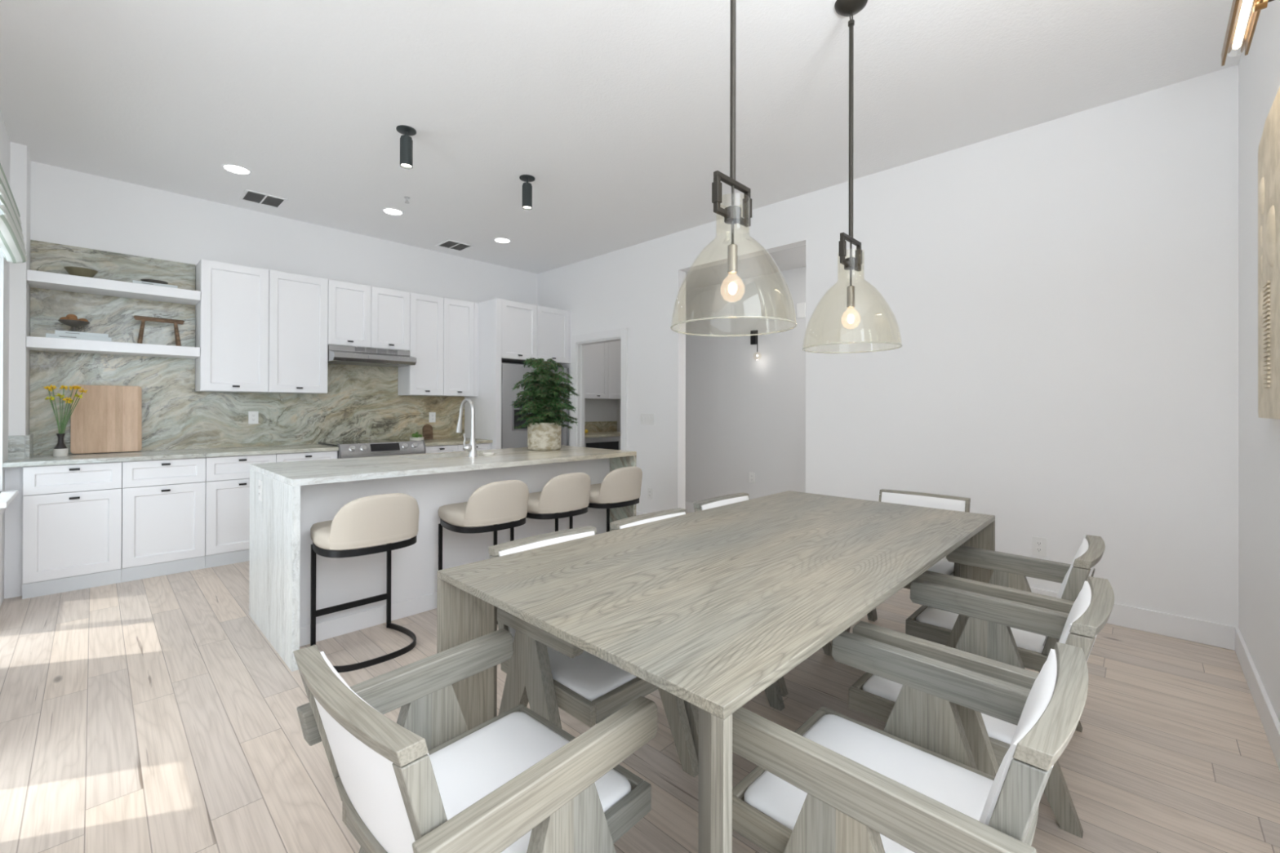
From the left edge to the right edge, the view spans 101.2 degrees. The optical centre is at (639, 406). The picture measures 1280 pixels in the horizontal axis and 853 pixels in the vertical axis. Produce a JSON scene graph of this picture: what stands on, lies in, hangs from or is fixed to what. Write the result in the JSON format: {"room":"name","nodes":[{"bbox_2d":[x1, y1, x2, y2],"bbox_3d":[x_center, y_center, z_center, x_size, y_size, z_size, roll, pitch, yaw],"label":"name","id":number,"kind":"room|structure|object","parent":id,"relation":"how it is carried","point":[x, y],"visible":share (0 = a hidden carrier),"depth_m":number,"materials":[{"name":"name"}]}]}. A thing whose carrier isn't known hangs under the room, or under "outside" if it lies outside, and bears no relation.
{"room":"dining room","nodes":[
{"label":"dining room","id":0,"kind":"room"},
{"bbox_2d":[0,110,31,606],"bbox_3d":[-2.258,-0.278,1.599,6.378,3.072,0.175,0,0,44],"label":"wall","id":1,"kind":"structure","parent":0,"point":[15,158],"depth_m":3.61,"materials":[{"name":"white paint"}]},
{"bbox_2d":[0,489,17,515],"bbox_3d":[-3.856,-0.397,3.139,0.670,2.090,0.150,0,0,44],"label":"window sill","id":2,"kind":"structure","parent":1,"relation":"in","point":[6,497],"depth_m":3.16,"materials":[{"name":"white"}]},
{"bbox_2d":[0,163,27,263],"bbox_3d":[-3.577,-1.187,2.967,1.210,0.550,0.108,0,0,44],"label":"roman shade","id":3,"kind":"object","parent":1,"relation":"attached to","point":[11,242],"visible":1,"depth_m":2.90,"materials":[{"name":"fabric"}]},
{"bbox_2d":[29,160,616,455],"bbox_3d":[-2.547,-0.267,5.987,0.120,3.072,6.200,0,0,44],"label":"wall","id":4,"kind":"structure","parent":0,"point":[68,207],"depth_m":4.77,"materials":[{"name":"white paint"}]},
{"bbox_2d":[26,336,199,359],"bbox_3d":[-4.045,-0.452,4.088,0.309,0.076,0.931,0,0,44],"label":"floating shelf","id":5,"kind":"object","parent":4,"relation":"attached to","point":[33,343],"visible":1,"depth_m":3.96,"materials":[{"name":"white paint"}]},
{"bbox_2d":[45,333,111,342],"bbox_3d":[-4.189,-0.507,3.932,0.231,0.033,0.330,0,0,44],"label":"book","id":6,"kind":"object","parent":5,"relation":"on","point":[47,335],"visible":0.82,"depth_m":3.85,"materials":[{"name":"white paper"}]},
{"bbox_2d":[54,329,108,337],"bbox_3d":[-4.180,-0.537,3.941,0.211,0.026,0.270,0,0,44],"label":"book","id":7,"kind":"object","parent":6,"relation":"on","point":[64,332],"visible":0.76,"depth_m":3.86,"materials":[{"name":"white paper"}]},
{"bbox_2d":[57,319,89,331],"bbox_3d":[-4.192,-0.593,3.893,0.164,0.084,0.164,0,0,44],"label":"pedestal bowl","id":8,"kind":"object","parent":7,"relation":"on","point":[74,324],"visible":0.85,"depth_m":3.86,"materials":[{"name":"grey ceramic"}]},
{"bbox_2d":[133,315,184,346],"bbox_3d":[-3.881,-0.604,4.246,0.116,0.234,0.308,0,0,44],"label":"bench","id":9,"kind":"object","parent":5,"relation":"on","point":[142,318],"visible":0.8,"depth_m":4.23,"materials":[{"name":"brown wood"}]},
{"bbox_2d":[26,269,200,305],"bbox_3d":[-4.044,-0.914,4.089,0.309,0.075,0.931,0,0,44],"label":"floating shelf","id":10,"kind":"object","parent":4,"relation":"attached to","point":[37,279],"visible":1,"depth_m":3.98,"materials":[{"name":"white paint"}]},
{"bbox_2d":[63,266,97,277],"bbox_3d":[-4.166,-0.989,3.920,0.176,0.072,0.176,0,0,44],"label":"bowl","id":11,"kind":"object","parent":10,"relation":"on","point":[76,271],"visible":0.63,"depth_m":3.87,"materials":[{"name":"brown"}]},
{"bbox_2d":[132,280,177,288],"bbox_3d":[-3.901,-0.964,4.224,0.221,0.026,0.261,0,0,44],"label":"book","id":12,"kind":"object","parent":10,"relation":"on","point":[133,281],"visible":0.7,"depth_m":4.14,"materials":[{"name":"white paper"}]},
{"bbox_2d":[140,279,168,284],"bbox_3d":[-3.894,-0.992,4.217,0.166,0.030,0.166,0,0,44],"label":"shallow dish","id":13,"kind":"object","parent":12,"relation":"on","point":[153,281],"visible":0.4,"depth_m":4.17,"materials":[{"name":"grey ceramic"}]},
{"bbox_2d":[29,240,464,455],"bbox_3d":[-3.301,-0.429,5.100,0.018,1.587,3.421,0,0,44],"label":"backsplash","id":14,"kind":"structure","parent":4,"relation":"attached to","point":[360,402],"depth_m":4.43,"materials":[{"name":"stone"}]},
{"bbox_2d":[248,411,258,423],"bbox_3d":[-3.547,0.098,4.824,0.009,0.115,0.075,0,0,44],"label":"wall outlet","id":15,"kind":"object","parent":14,"relation":"attached to","point":[253,416],"visible":1,"depth_m":4.82,"materials":[{"name":"white plastic"}]},
{"bbox_2d":[195,258,328,394],"bbox_3d":[-3.397,-0.673,4.762,0.349,1.085,0.932,0,0,44],"label":"upper cabinet","id":16,"kind":"object","parent":4,"relation":"attached to","point":[257,330],"visible":1,"depth_m":4.61,"materials":[{"name":"white paint"}]},
{"bbox_2d":[327,279,409,351],"bbox_3d":[-2.806,-0.903,5.377,0.349,0.619,0.771,0,0,44],"label":"upper cabinet","id":17,"kind":"object","parent":4,"relation":"attached to","point":[359,315],"visible":0.98,"depth_m":5.25,"materials":[{"name":"white paint"}]},
{"bbox_2d":[327,344,416,367],"bbox_3d":[-2.744,-0.510,5.316,0.482,0.162,0.766,0,0,44],"label":"range hood","id":18,"kind":"object","parent":17,"relation":"attached to","point":[336,354],"visible":0.97,"depth_m":5.18,"materials":[{"name":"silver metal"}]},
{"bbox_2d":[397,292,478,396],"bbox_3d":[-2.268,-0.667,5.938,0.349,1.085,0.783,0,0,44],"label":"upper cabinet","id":19,"kind":"object","parent":4,"relation":"attached to","point":[443,331],"visible":1,"depth_m":5.80,"materials":[{"name":"white paint"}]},
{"bbox_2d":[584,421,617,432],"bbox_3d":[-0.834,0.298,7.687,0.020,0.160,1.360,0,0,44],"label":"backsplash","id":20,"kind":"structure","parent":4,"relation":"attached to","point":[594,426],"depth_m":7.93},
{"bbox_2d":[584,340,621,399],"bbox_3d":[-0.719,-0.666,7.560,0.355,1.100,1.300,0,0,44],"label":"wall cabinet","id":21,"kind":"object","parent":4,"relation":"attached to","point":[602,360],"visible":0.37,"depth_m":7.54,"materials":[{"name":"white paint"}]},
{"bbox_2d":[527,422,561,450],"bbox_3d":[-0.794,0.242,4.369,0.278,0.225,0.278,0,0,44],"label":"pot","id":22,"kind":"object","parent":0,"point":[541,436],"depth_m":4.25,"materials":[{"name":"stone"}]},
{"bbox_2d":[616,399,620,431],"bbox_3d":[0.214,-0.119,7.701,1.835,2.800,0.100,0,0,44],"label":"wall","id":23,"kind":"structure","parent":0,"point":[618,401],"depth_m":8.16,"materials":[{"name":"white paint"}]},
{"bbox_2d":[0,0,1253,274],"bbox_3d":[-0.702,-1.855,3.305,6.498,0.100,4.779,0,0,44],"label":"ceiling","id":24,"kind":"structure","parent":0,"point":[617,111],"depth_m":3.00,"materials":[{"name":"white paint"}]},
{"bbox_2d":[221,163,251,174],"bbox_3d":[-3.069,-1.807,4.001,0.184,0.006,0.184,0,0,44],"label":"recessed light","id":25,"kind":"object","parent":24,"relation":"in","point":[236,169],"visible":1,"depth_m":4.00,"materials":[{"name":"white"}]},
{"bbox_2d":[238,189,288,208],"bbox_3d":[-3.279,-1.806,4.576,0.300,0.006,0.300,0,0,44],"label":"ceiling vent","id":26,"kind":"object","parent":24,"relation":"in","point":[250,196],"visible":1,"depth_m":4.57,"materials":[{"name":"white"}]},
{"bbox_2d":[382,207,404,215],"bbox_3d":[-2.282,-1.802,4.855,0.184,0.006,0.184,0,0,44],"label":"recessed light","id":27,"kind":"object","parent":24,"relation":"in","point":[393,211],"visible":1,"depth_m":4.85,"materials":[{"name":"white"}]},
{"bbox_2d":[395,124,416,168],"bbox_3d":[-1.525,-1.688,3.430,0.120,0.238,0.120,0,0,44],"label":"spotlight","id":28,"kind":"object","parent":24,"relation":"attached to","point":[406,141],"visible":1,"depth_m":3.40,"materials":[{"name":"grey metal"}]},
{"bbox_2d":[435,239,473,251],"bbox_3d":[-2.071,-1.799,5.869,0.300,0.006,0.300,0,0,44],"label":"ceiling vent","id":29,"kind":"object","parent":24,"relation":"in","point":[448,244],"visible":1,"depth_m":5.86,"materials":[{"name":"white"}]},
{"bbox_2d":[493,237,511,243],"bbox_3d":[-1.488,-1.798,5.682,0.184,0.006,0.184,0,0,44],"label":"recessed light","id":30,"kind":"object","parent":24,"relation":"in","point":[500,240],"visible":1,"depth_m":5.67,"materials":[{"name":"white"}]},
{"bbox_2d":[519,174,534,209],"bbox_3d":[-0.889,-1.684,4.141,0.120,0.238,0.120,0,0,44],"label":"spotlight","id":31,"kind":"object","parent":24,"relation":"attached to","point":[526,187],"visible":1,"depth_m":4.11,"materials":[{"name":"grey metal"}]},
{"bbox_2d":[670,0,796,336],"bbox_3d":[0.310,-1.034,1.753,0.412,1.544,0.412,0,0,13],"label":"pendant lamp","id":32,"kind":"object","parent":24,"relation":"hanging from","point":[731,214],"visible":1,"depth_m":1.74,"materials":[{"name":"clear glass"}]},
{"bbox_2d":[727,244,737,274],"bbox_3d":[0.309,-0.493,1.752,0.033,0.097,0.033,0,0,44],"label":"socket","id":33,"kind":"object","parent":32,"relation":"attached to","point":[732,249],"depth_m":1.74,"materials":[{"name":"silver metal"}]},
{"bbox_2d":[802,0,902,353],"bbox_3d":[0.939,-1.030,2.339,0.412,1.544,0.412,0,0,-15],"label":"pendant lamp","id":34,"kind":"object","parent":24,"relation":"hanging from","point":[850,8],"visible":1,"depth_m":2.33,"materials":[{"name":"glass"}]},
{"bbox_2d":[846,285,854,308],"bbox_3d":[0.937,-0.490,2.337,0.033,0.097,0.033,0,0,44],"label":"socket","id":35,"kind":"object","parent":34,"relation":"attached to","point":[851,289],"depth_m":2.32,"materials":[{"name":"silver metal"}]},
{"bbox_2d":[0,512,1279,852],"bbox_3d":[1.034,1.321,2.952,10.600,0.100,6.700,0,0,44],"label":"floor","id":36,"kind":"structure","parent":0,"point":[153,714],"depth_m":2.00,"materials":[{"name":"brown wood"}]},
{"bbox_2d":[4,462,121,599],"bbox_3d":[-4.124,0.825,3.783,0.652,0.868,0.545,0,0,44],"label":"base cabinet","id":37,"kind":"object","parent":36,"relation":"on","point":[63,526],"visible":0.98,"depth_m":3.56,"materials":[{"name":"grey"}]},
{"bbox_2d":[2,444,338,467],"bbox_3d":[-3.631,0.377,4.279,0.641,0.030,1.941,0,0,44],"label":"countertop","id":38,"kind":"structure","parent":37,"relation":"on","point":[47,460],"depth_m":4.01,"materials":[{"name":"stone"}]},
{"bbox_2d":[8,433,33,459],"bbox_3d":[-4.385,0.278,3.724,0.324,0.160,0.095,0,0,44],"label":"side splash","id":39,"kind":"object","parent":38,"relation":"on","point":[15,443],"visible":1,"depth_m":3.62,"materials":[{"name":"stone"}]},
{"bbox_2d":[43,384,87,456],"bbox_3d":[-4.219,0.098,3.863,0.077,0.521,0.222,0,0,44],"label":"flower vase","id":40,"kind":"object","parent":38,"relation":"on","point":[60,449],"visible":1,"depth_m":3.84,"materials":[{"name":"white ceramic"}]},
{"bbox_2d":[70,384,142,453],"bbox_3d":[-4.171,0.094,4.116,0.082,0.525,0.390,0,0,44],"label":"cutting board","id":41,"kind":"object","parent":38,"relation":"on","point":[106,418],"visible":0.93,"depth_m":4.10,"materials":[{"name":"brown wood"}]},
{"bbox_2d":[121,457,205,582],"bbox_3d":[-3.773,0.827,4.148,0.652,0.868,0.465,0,0,44],"label":"base cabinet","id":42,"kind":"object","parent":36,"relation":"on","point":[163,501],"visible":0.99,"depth_m":3.93,"materials":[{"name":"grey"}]},
{"bbox_2d":[204,453,275,568],"bbox_3d":[-3.452,0.829,4.483,0.652,0.868,0.461,0,0,44],"label":"base cabinet","id":43,"kind":"object","parent":36,"relation":"on","point":[227,513],"visible":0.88,"depth_m":4.21,"materials":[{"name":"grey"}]},
{"bbox_2d":[275,450,337,462],"bbox_3d":[-3.130,0.831,4.817,0.652,0.868,0.466,0,0,44],"label":"base cabinet","id":44,"kind":"object","parent":36,"relation":"on","point":[300,456],"visible":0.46,"depth_m":4.59,"materials":[{"name":"grey"}]},
{"bbox_2d":[310,493,419,672],"bbox_3d":[-1.419,0.847,2.732,0.451,0.833,0.478,0,0,44],"label":"bar stool","id":45,"kind":"object","parent":36,"relation":"on","point":[375,520],"visible":0.94,"depth_m":2.59,"materials":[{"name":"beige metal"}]},
{"bbox_2d":[310,520,418,550],"bbox_3d":[-1.426,0.643,2.740,0.431,0.083,0.478,0,0,44],"label":"seat cushion","id":46,"kind":"object","parent":45,"relation":"on","point":[322,537],"depth_m":2.57,"materials":[{"name":"beige fabric"}]},
{"bbox_2d":[318,439,426,458],"bbox_3d":[-2.667,0.802,5.246,0.682,0.930,0.789,0,0,44],"label":"oven range","id":47,"kind":"object","parent":36,"relation":"on","point":[362,448],"visible":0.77,"depth_m":5.05,"materials":[{"name":"silver metal"}]},
{"bbox_2d":[318,439,413,446],"bbox_3d":[-2.699,0.355,5.279,0.590,0.013,0.789,0,0,44],"label":"cooktop","id":48,"kind":"object","parent":47,"relation":"in","point":[328,443],"depth_m":5.22,"materials":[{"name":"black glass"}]},
{"bbox_2d":[425,444,457,453],"bbox_3d":[-2.291,0.835,5.690,0.652,0.868,0.363,0,0,44],"label":"base cabinet","id":49,"kind":"object","parent":36,"relation":"on","point":[445,448],"visible":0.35,"depth_m":5.48,"materials":[{"name":"grey"}]},
{"bbox_2d":[423,437,492,446],"bbox_3d":[-2.143,0.385,5.826,0.641,0.030,0.762,0,0,44],"label":"countertop","id":50,"kind":"structure","parent":49,"relation":"on","point":[442,442],"depth_m":5.67,"materials":[{"name":"stone"}]},
{"bbox_2d":[409,431,423,440],"bbox_3d":[-2.423,0.315,5.705,0.144,0.108,0.144,0,0,44],"label":"potted herb","id":51,"kind":"object","parent":50,"relation":"on","point":[416,437],"visible":0.96,"depth_m":5.67,"materials":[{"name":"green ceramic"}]},
{"bbox_2d":[422,424,433,439],"bbox_3d":[-2.413,0.283,5.980,0.034,0.170,0.110,0,0,44],"label":"board","id":52,"kind":"object","parent":50,"relation":"on","point":[427,428],"visible":0.94,"depth_m":5.97,"materials":[{"name":"brown wood"}]},
{"bbox_2d":[248,444,636,671],"bbox_3d":[-1.201,0.809,3.697,0.992,0.915,2.351,0,0,44],"label":"kitchen island","id":53,"kind":"object","parent":36,"relation":"on","point":[297,495],"visible":0.59,"depth_m":3.07,"materials":[{"name":"stone"}]},
{"bbox_2d":[258,479,262,501],"bbox_3d":[-2.149,0.472,2.974,0.075,0.115,0.009,0,0,44],"label":"wall outlet","id":54,"kind":"object","parent":53,"relation":"attached to","point":[260,482],"visible":1,"depth_m":2.96,"materials":[{"name":"white plastic"}]},
{"bbox_2d":[456,398,477,457],"bbox_3d":[-1.266,0.145,3.765,0.255,0.412,0.105,0,0,44],"label":"faucet","id":55,"kind":"object","parent":53,"relation":"on","point":[471,447],"visible":1,"depth_m":3.70,"materials":[{"name":"silver metal"}]},
{"bbox_2d":[510,356,578,450],"bbox_3d":[-0.786,-0.033,4.369,0.577,0.775,0.576,0,0,-18],"label":"potted plant","id":56,"kind":"object","parent":53,"relation":"on","point":[544,428],"visible":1,"depth_m":4.27,"materials":[{"name":"plant"}]},
{"bbox_2d":[457,443,491,451],"bbox_3d":[-2.027,0.837,5.965,0.652,0.868,0.397,0,0,44],"label":"base cabinet","id":57,"kind":"object","parent":36,"relation":"on","point":[479,446],"visible":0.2,"depth_m":5.81,"materials":[{"name":"grey"}]},
{"bbox_2d":[293,628,657,852],"bbox_3d":[-0.342,0.874,1.091,0.552,0.775,0.574,0,0,41],"label":"armchair","id":58,"kind":"object","parent":36,"relation":"on","point":[515,781],"visible":1,"depth_m":0.98,"materials":[{"name":"grey wood"}]},
{"bbox_2d":[320,651,444,809],"bbox_3d":[-0.467,0.649,0.949,0.432,0.301,0.103,0,0,41],"label":"cushion","id":59,"kind":"object","parent":58,"relation":"on","point":[362,783],"depth_m":0.88,"materials":[{"name":"white fabric"}]},
{"bbox_2d":[429,711,631,852],"bbox_3d":[-0.304,0.823,1.134,0.427,0.026,0.412,0,0,41],"label":"seat cushion","id":60,"kind":"object","parent":58,"relation":"on","point":[470,766],"depth_m":1.20,"materials":[{"name":"white fabric"}]},
{"bbox_2d":[438,480,528,624],"bbox_3d":[-0.944,0.850,3.226,0.451,0.833,0.478,0,0,44],"label":"bar stool","id":61,"kind":"object","parent":36,"relation":"on","point":[495,503],"visible":0.78,"depth_m":3.06,"materials":[{"name":"beige fabric"}]},
{"bbox_2d":[438,502,527,527],"bbox_3d":[-0.951,0.645,3.234,0.431,0.083,0.478,0,0,44],"label":"seat cushion","id":62,"kind":"object","parent":61,"relation":"on","point":[456,514],"depth_m":3.06,"materials":[{"name":"beige fabric"}]},
{"bbox_2d":[464,298,570,448],"bbox_3d":[-1.490,0.034,6.465,0.739,2.479,1.058,0,0,44],"label":"tall cabinet","id":63,"kind":"object","parent":36,"relation":"on","point":[508,331],"visible":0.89,"depth_m":6.06,"materials":[{"name":"white paint"}]},
{"bbox_2d":[501,362,568,448],"bbox_3d":[-1.450,0.381,6.471,0.751,1.765,0.955,0,0,44],"label":"refrigerator","id":64,"kind":"object","parent":36,"relation":"on","point":[512,374],"visible":0.15,"depth_m":6.02,"materials":[{"name":"silver metal"}]},
{"bbox_2d":[510,472,591,541],"bbox_3d":[-0.595,0.852,3.605,0.451,0.833,0.478,0,0,44],"label":"bar stool","id":65,"kind":"object","parent":36,"relation":"on","point":[566,492],"visible":0.63,"depth_m":3.42,"materials":[{"name":"beige fabric"}]},
{"bbox_2d":[527,491,589,513],"bbox_3d":[-0.601,0.647,3.612,0.431,0.083,0.478,0,0,44],"label":"seat cushion","id":66,"kind":"object","parent":65,"relation":"on","point":[536,504],"depth_m":3.42,"materials":[{"name":"beige fabric"}]},
{"bbox_2d":[488,525,698,777],"bbox_3d":[-0.179,0.877,1.815,0.574,0.775,0.552,0,0,44],"label":"armchair","id":67,"kind":"object","parent":36,"relation":"on","point":[544,670],"visible":0.41,"depth_m":1.60,"materials":[{"name":"grey wood"}]},
{"bbox_2d":[498,531,595,643],"bbox_3d":[-0.315,0.652,1.948,0.103,0.301,0.432,0,0,44],"label":"cushion","id":68,"kind":"object","parent":67,"relation":"on","point":[541,541],"depth_m":1.94,"materials":[{"name":"white fabric"}]},
{"bbox_2d":[546,645,636,701],"bbox_3d":[-0.138,0.825,1.776,0.412,0.026,0.427,0,0,44],"label":"seat cushion","id":69,"kind":"object","parent":67,"relation":"on","point":[589,677],"depth_m":1.59,"materials":[{"name":"white fabric"}]},
{"bbox_2d":[584,436,620,449],"bbox_3d":[-0.728,0.845,7.339,0.620,0.865,0.660,0,0,44],"label":"cooler","id":70,"kind":"object","parent":36,"relation":"on","point":[604,442],"visible":0.25,"depth_m":7.15,"materials":[{"name":"silver metal"}]},
{"bbox_2d":[569,466,642,532],"bbox_3d":[-0.238,0.853,3.976,0.451,0.833,0.478,0,0,44],"label":"bar stool","id":71,"kind":"object","parent":36,"relation":"on","point":[620,485],"visible":0.68,"depth_m":3.79,"materials":[{"name":"beige fabric"}]},
{"bbox_2d":[589,483,640,503],"bbox_3d":[-0.244,0.649,3.983,0.431,0.083,0.478,0,0,44],"label":"seat cushion","id":72,"kind":"object","parent":71,"relation":"on","point":[597,495],"depth_m":3.78,"materials":[{"name":"beige fabric"}]},
{"bbox_2d":[609,507,785,763],"bbox_3d":[0.223,0.879,2.211,0.574,0.775,0.552,0,0,44],"label":"armchair","id":73,"kind":"object","parent":36,"relation":"on","point":[773,693],"visible":0.2,"depth_m":2.22,"materials":[{"name":"grey wood"}]},
{"bbox_2d":[619,511,685,528],"bbox_3d":[0.086,0.654,2.344,0.103,0.301,0.432,0,0,44],"label":"cushion","id":74,"kind":"object","parent":73,"relation":"on","point":[662,515],"depth_m":2.36,"materials":[{"name":"white fabric"}]},
{"bbox_2d":[436,490,995,852],"bbox_3d":[0.523,0.887,2.043,1.059,0.760,2.210,0,0,44],"label":"dining table","id":75,"kind":"object","parent":36,"relation":"on","point":[710,608],"visible":0.75,"depth_m":1.53,"materials":[{"name":"grey wood"}]},
{"bbox_2d":[693,492,831,697],"bbox_3d":[0.622,0.881,2.688,0.574,0.775,0.552,0,0,44],"label":"armchair","id":76,"kind":"object","parent":36,"relation":"on","point":[722,500],"visible":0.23,"depth_m":2.76,"materials":[{"name":"grey wood"}]},
{"bbox_2d":[701,495,748,510],"bbox_3d":[0.486,0.656,2.820,0.103,0.301,0.432,0,0,44],"label":"cushion","id":77,"kind":"object","parent":76,"relation":"on","point":[724,500],"depth_m":2.84,"materials":[{"name":"white fabric"}]},
{"bbox_2d":[844,488,970,632],"bbox_3d":[1.451,0.884,2.834,0.552,0.775,0.574,0,0,44],"label":"armchair","id":78,"kind":"object","parent":36,"relation":"on","point":[895,496],"visible":0.24,"depth_m":2.95,"materials":[{"name":"fabric"}]},
{"bbox_2d":[880,492,965,511],"bbox_3d":[1.583,0.660,2.972,0.432,0.301,0.103,0,0,44],"label":"cushion","id":79,"kind":"object","parent":78,"relation":"on","point":[922,500],"depth_m":2.98,"materials":[{"name":"white fabric"}]},
{"bbox_2d":[926,559,954,574],"bbox_3d":[1.411,0.832,2.793,0.427,0.026,0.412,0,0,44],"label":"seat cushion","id":80,"kind":"object","parent":78,"relation":"on","point":[944,566],"depth_m":2.68,"materials":[{"name":"white fabric"}]},
{"bbox_2d":[732,631,1088,852],"bbox_3d":[0.547,0.877,1.086,0.574,0.775,0.552,0,0,44],"label":"armchair","id":81,"kind":"object","parent":36,"relation":"on","point":[837,783],"visible":0.94,"depth_m":1.01,"materials":[{"name":"grey wood"}]},
{"bbox_2d":[744,714,993,852],"bbox_3d":[0.506,0.825,1.125,0.412,0.026,0.427,0,0,44],"label":"seat cushion","id":82,"kind":"object","parent":81,"relation":"on","point":[964,789],"depth_m":1.16,"materials":[{"name":"white fabric"}]},
{"bbox_2d":[979,648,1057,825],"bbox_3d":[0.684,0.652,0.955,0.103,0.301,0.432,0,0,44],"label":"cushion","id":83,"kind":"object","parent":81,"relation":"on","point":[1036,719],"depth_m":0.84,"materials":[{"name":"white fabric"}]},
{"bbox_2d":[848,576,1114,838],"bbox_3d":[0.984,0.879,1.519,0.574,0.775,0.552,0,0,44],"label":"armchair","id":84,"kind":"object","parent":36,"relation":"on","point":[986,645],"visible":0.51,"depth_m":1.51,"materials":[{"name":"grey wood"}]},
{"bbox_2d":[862,674,1017,744],"bbox_3d":[0.943,0.827,1.558,0.412,0.026,0.427,0,0,44],"label":"seat cushion","id":85,"kind":"object","parent":84,"relation":"on","point":[999,731],"depth_m":1.49,"materials":[{"name":"white fabric"}]},
{"bbox_2d":[1058,581,1091,644],"bbox_3d":[1.121,0.654,1.388,0.103,0.301,0.432,0,0,44],"label":"cushion","id":86,"kind":"object","parent":84,"relation":"on","point":[1080,612],"depth_m":1.37,"materials":[{"name":"white fabric"}]},
{"bbox_2d":[905,534,1105,732],"bbox_3d":[1.407,0.881,2.024,0.574,0.775,0.552,0,0,44],"label":"armchair","id":87,"kind":"object","parent":36,"relation":"on","point":[1008,580],"visible":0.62,"depth_m":1.95,"materials":[{"name":"grey wood"}]},
{"bbox_2d":[915,606,1045,653],"bbox_3d":[1.366,0.830,2.064,0.412,0.026,0.427,0,0,44],"label":"seat cushion","id":88,"kind":"object","parent":87,"relation":"on","point":[1024,640],"depth_m":1.98,"materials":[{"name":"white fabric"}]},
{"bbox_2d":[1042,537,1088,646],"bbox_3d":[1.545,0.657,1.893,0.103,0.301,0.432,0,0,44],"label":"cushion","id":89,"kind":"object","parent":87,"relation":"on","point":[1082,554],"depth_m":1.72,"materials":[{"name":"white fabric"}]},
{"bbox_3d":[-0.614,0.844,7.472,0.620,0.868,1.360,0,0,44],"label":"base cabinet","id":90,"kind":"object","parent":36,"relation":"on","visible":0},
{"bbox_2d":[584,431,620,438],"bbox_3d":[-0.603,0.393,7.464,0.655,0.030,1.360,0,0,44],"label":"countertop","id":91,"kind":"structure","parent":90,"relation":"on","point":[599,434],"depth_m":7.25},
{"bbox_2d":[684,266,805,502],"bbox_3d":[1.816,-0.171,5.260,3.470,2.900,0.100,0,0,44],"label":"wall","id":92,"kind":"structure","parent":0,"point":[745,411],"depth_m":5.80,"materials":[{"name":"white paint"}]},
{"bbox_2d":[684,502,694,513],"bbox_3d":[1.737,1.216,5.249,3.370,0.125,0.015,0,0,44],"label":"baseboard","id":93,"kind":"structure","parent":92,"relation":"attached to","point":[689,507],"depth_m":6.33,"materials":[{"name":"white"}]},
{"bbox_2d":[750,329,758,356],"bbox_3d":[1.251,-0.664,5.662,0.087,0.335,0.196,0,0,-1],"label":"sconce","id":94,"kind":"object","parent":92,"relation":"attached to","point":[753,339],"visible":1,"depth_m":5.71,"materials":[{"name":"black metal"}]},
{"bbox_2d":[796,302,804,318],"bbox_3d":[1.641,-0.981,5.359,0.090,0.150,0.006,0,0,44],"label":"wall sensor","id":95,"kind":"object","parent":92,"relation":"attached to","point":[800,307],"visible":1,"depth_m":5.36,"materials":[{"name":"white plastic"}]},
{"bbox_2d":[685,244,805,290],"bbox_3d":[1.499,-1.473,5.002,3.370,0.100,0.721,0,0,44],"label":"ceiling","id":96,"kind":"structure","parent":0,"point":[793,258],"depth_m":5.39,"materials":[{"name":"white paint"}]},
{"bbox_2d":[537,64,1238,626],"bbox_3d":[0.952,-0.260,4.939,6.378,3.072,0.120,0,0,44],"label":"wall","id":97,"kind":"structure","parent":0,"point":[1062,293],"depth_m":3.37,"materials":[{"name":"white paint"}]},
{"bbox_2d":[571,327,627,450],"bbox_3d":[-0.457,0.193,6.277,0.978,2.165,0.138,0,0,44],"label":"trim","id":98,"kind":"structure","parent":97,"relation":"attached to","point":[578,373],"depth_m":6.43,"materials":[{"name":"white"}]},
{"bbox_2d":[640,413,653,424],"bbox_3d":[0.077,0.130,5.686,0.200,0.118,0.011,0,0,44],"label":"light switch","id":99,"kind":"object","parent":97,"relation":"attached to","point":[646,419],"visible":1,"depth_m":5.69,"materials":[{"name":"white plastic"}]},
{"bbox_2d":[635,511,1238,650],"bbox_3d":[1.492,1.213,4.318,4.538,0.125,0.015,0,0,44],"label":"baseboard","id":100,"kind":"structure","parent":97,"relation":"attached to","point":[1200,631],"depth_m":2.92,"materials":[{"name":"white"}]},
{"bbox_2d":[1031,536,1046,556],"bbox_3d":[2.527,0.883,3.328,0.075,0.118,0.009,0,0,44],"label":"wall outlet","id":101,"kind":"object","parent":97,"relation":"attached to","point":[1038,544],"visible":1,"depth_m":3.33,"materials":[{"name":"white plastic"}]},
{"bbox_2d":[1238,0,1279,722],"bbox_3d":[2.183,-0.266,1.689,0.100,3.072,2.859,0,0,44],"label":"wall","id":102,"kind":"structure","parent":0,"point":[1259,71],"depth_m":2.38,"materials":[{"name":"white paint"}]},
{"bbox_2d":[1221,0,1274,66],"bbox_3d":[2.012,-1.282,1.693,0.152,0.100,0.540,0,0,44],"label":"picture light","id":103,"kind":"object","parent":102,"relation":"attached to","point":[1233,46],"visible":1,"depth_m":1.76,"materials":[{"name":"gold metal"}]},
{"bbox_2d":[1235,626,1279,770],"bbox_3d":[2.132,1.208,1.720,0.015,0.125,2.844,0,0,44],"label":"baseboard","id":104,"kind":"structure","parent":102,"relation":"attached to","point":[1269,720],"depth_m":2.16,"materials":[{"name":"white"}]},
{"bbox_2d":[1257,87,1279,418],"bbox_3d":[2.050,-0.505,1.667,0.054,1.090,1.070,0,0,44],"label":"wall art","id":105,"kind":"object","parent":102,"relation":"attached to","point":[1268,150],"visible":1,"depth_m":1.85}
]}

